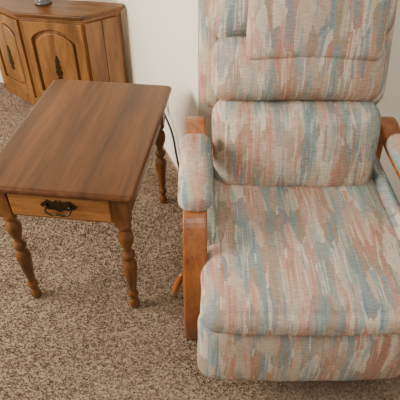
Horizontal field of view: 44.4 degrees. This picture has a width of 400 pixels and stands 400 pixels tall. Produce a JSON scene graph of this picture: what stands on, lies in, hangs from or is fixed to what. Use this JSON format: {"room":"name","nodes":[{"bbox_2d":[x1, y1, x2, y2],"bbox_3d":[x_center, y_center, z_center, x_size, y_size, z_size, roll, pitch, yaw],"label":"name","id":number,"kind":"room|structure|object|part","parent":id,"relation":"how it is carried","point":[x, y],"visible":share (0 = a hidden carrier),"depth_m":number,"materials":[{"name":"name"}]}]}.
{"room":"living room","nodes":[
{"label":"living room","id":0,"kind":"room"},
{"bbox_2d":[0,0,115,81],"bbox_3d":[-1.732,-1.704,2.227,2.536,2.500,0.100,0,40,0],"label":"wall","id":1,"kind":"structure","parent":0,"point":[109,1],"depth_m":2.69,"materials":[{"name":"beige paint"}]},
{"bbox_2d":[115,0,197,168],"bbox_3d":[-0.189,-1.317,1.773,0.100,2.500,1.219,-15,43,-17],"label":"wall","id":2,"kind":"structure","parent":0,"point":[160,37],"depth_m":2.08,"materials":[{"name":"beige paint"}]},
{"bbox_2d":[165,99,178,169],"bbox_3d":[-0.126,-0.278,2.209,0.042,0.340,0.311,-15,43,-17],"label":"power cord","id":3,"kind":"object","parent":2,"relation":"attached to","point":[167,105],"visible":0.39,"depth_m":2.21,"materials":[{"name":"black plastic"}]},
{"bbox_2d":[165,99,168,116],"bbox_3d":[-0.155,-0.441,2.226,0.006,0.114,0.070,-15,43,-17],"label":"outlet plate","id":4,"kind":"object","parent":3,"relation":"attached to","point":[167,106],"depth_m":2.22,"materials":[{"name":"beige plastic"}]},
{"bbox_2d":[0,82,399,399],"bbox_3d":[0.000,0.448,1.632,6.400,0.001,4.900,0,40,0],"label":"floor","id":5,"kind":"structure","parent":0,"point":[143,307],"depth_m":1.67,"materials":[{"name":"carpet"}]},
{"bbox_2d":[0,0,127,104],"bbox_3d":[-0.790,-0.774,2.646,0.780,0.540,0.222,7,41,8],"label":"base cabinet","id":6,"kind":"object","parent":5,"relation":"on","point":[60,39],"visible":0.79,"depth_m":2.52,"materials":[{"name":"brown wood"}]},
{"bbox_3d":[-1.030,-0.778,2.671,0.036,0.137,0.016,28,48,29],"label":"door finial pull","id":7,"kind":"part","parent":6,"relation":"part of","materials":[{"name":"black metal"}]},
{"bbox_3d":[-1.028,-0.803,2.653,0.177,0.305,0.010,28,48,29],"label":"door raised panel","id":8,"kind":"part","parent":6,"relation":"part of","materials":[{"name":"brown wood"}]},
{"bbox_3d":[-1.027,-0.653,2.782,0.219,0.050,0.020,28,48,29],"label":"door rail","id":9,"kind":"part","parent":6,"relation":"part of","materials":[{"name":"brown wood"}]},
{"bbox_2d":[34,0,51,5],"bbox_3d":[-0.800,-1.197,2.338,0.304,0.502,0.304,0,40,0],"label":"table lamp","id":10,"kind":"object","parent":6,"relation":"on","point":[37,2],"visible":1,"depth_m":2.47,"materials":[{"name":"silver metal"}]},
{"bbox_3d":[-0.741,-0.719,2.555,0.203,0.305,0.010,7,41,8],"label":"door raised panel","id":11,"kind":"part","parent":6,"relation":"part of","materials":[{"name":"brown wood"}]},
{"bbox_3d":[-0.741,-0.694,2.573,0.036,0.137,0.016,7,41,8],"label":"door finial pull","id":12,"kind":"part","parent":6,"relation":"part of","materials":[{"name":"black metal"}]},
{"bbox_3d":[-0.789,-0.962,2.494,0.755,0.014,0.208,7,41,8],"label":"molding","id":13,"kind":"part","parent":6,"relation":"part of","materials":[{"name":"brown wood"}]},
{"bbox_2d":[0,79,171,307],"bbox_3d":[-0.371,-0.029,1.774,0.458,0.540,0.665,5,41,5],"label":"end table","id":14,"kind":"object","parent":5,"relation":"on","point":[83,151],"visible":1,"depth_m":1.52,"materials":[{"name":"brown wood"}]},
{"bbox_3d":[-0.583,0.191,1.625,0.049,0.400,0.049,5,41,5],"label":"leg","id":15,"kind":"part","parent":14,"relation":"part of","materials":[{"name":"brown wood"}]},
{"bbox_3d":[-0.408,0.018,1.415,0.111,0.044,0.003,5,41,5],"label":"pull plate","id":16,"kind":"part","parent":14,"relation":"part of","materials":[{"name":"black metal"}]},
{"bbox_3d":[-0.407,0.016,1.423,0.302,0.092,0.012,5,41,5],"label":"drawer","id":17,"kind":"part","parent":14,"relation":"part of","materials":[{"name":"brown wood"}]},
{"bbox_3d":[-0.228,0.219,1.591,0.049,0.400,0.049,5,41,5],"label":"leg","id":18,"kind":"part","parent":14,"relation":"part of","materials":[{"name":"brown wood"}]},
{"bbox_3d":[-0.159,-0.143,2.015,0.049,0.400,0.049,5,41,5],"label":"leg","id":19,"kind":"part","parent":14,"relation":"part of","materials":[{"name":"brown wood"}]},
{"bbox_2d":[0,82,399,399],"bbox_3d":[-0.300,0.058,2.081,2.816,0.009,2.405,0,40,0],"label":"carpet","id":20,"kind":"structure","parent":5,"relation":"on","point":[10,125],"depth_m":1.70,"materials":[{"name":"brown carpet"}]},
{"bbox_2d":[171,0,399,380],"bbox_3d":[0.275,-0.102,1.410,0.728,1.130,0.912,0,40,0],"label":"recliner","id":21,"kind":"object","parent":5,"relation":"on","point":[291,212],"visible":1,"depth_m":1.32,"materials":[{"name":"fabric"}]},
{"bbox_3d":[-0.067,0.253,1.475,0.024,0.125,0.024,9,52,-11],"label":"lever handle","id":22,"kind":"part","parent":21,"relation":"part of","materials":[{"name":"brown wood"}]},
{"bbox_3d":[0.028,0.080,1.554,0.030,0.341,0.421,0,40,0],"label":"panel","id":23,"kind":"part","parent":21,"relation":"part of","materials":[{"name":"fabric"}]},
{"bbox_2d":[212,100,380,186],"bbox_3d":[0.290,-0.176,1.530,0.508,0.300,0.271,0,40,0],"label":"lumbar cushion","id":24,"kind":"object","parent":21,"relation":"on","point":[256,143],"depth_m":1.42,"materials":[{"name":"fabric"}]},
{"bbox_3d":[0.282,0.390,1.338,0.580,0.248,0.146,0,40,0],"label":"footrest panel","id":25,"kind":"part","parent":21,"relation":"part of","materials":[{"name":"fabric"}]},
{"bbox_2d":[200,178,399,336],"bbox_3d":[0.286,0.118,1.396,0.572,0.148,0.604,0,40,0],"label":"seat cushion","id":26,"kind":"object","parent":21,"relation":"on","point":[280,259],"depth_m":1.26,"materials":[{"name":"fabric"}]},
{"bbox_2d":[211,37,388,100],"bbox_3d":[0.289,-0.391,1.454,0.514,0.208,0.240,0,40,0],"label":"cushion","id":27,"kind":"object","parent":21,"relation":"on","point":[242,69],"depth_m":1.36,"materials":[{"name":"fabric"}]},
{"bbox_2d":[209,0,397,38],"bbox_3d":[0.290,-0.607,1.378,0.532,0.322,0.239,0,40,0],"label":"cushion","id":28,"kind":"object","parent":21,"relation":"on","point":[228,19],"depth_m":1.34,"materials":[{"name":"fabric"}]},
{"bbox_3d":[0.552,0.080,1.554,0.030,0.341,0.421,0,40,0],"label":"panel","id":29,"kind":"part","parent":21,"relation":"part of","materials":[{"name":"fabric"}]},
{"bbox_2d":[198,0,399,202],"bbox_3d":[1.496,-0.971,1.367,3.007,2.500,0.100,0,40,0],"label":"wall","id":30,"kind":"structure","parent":0,"point":[389,105],"depth_m":1.82,"materials":[{"name":"beige paint"}]}
]}

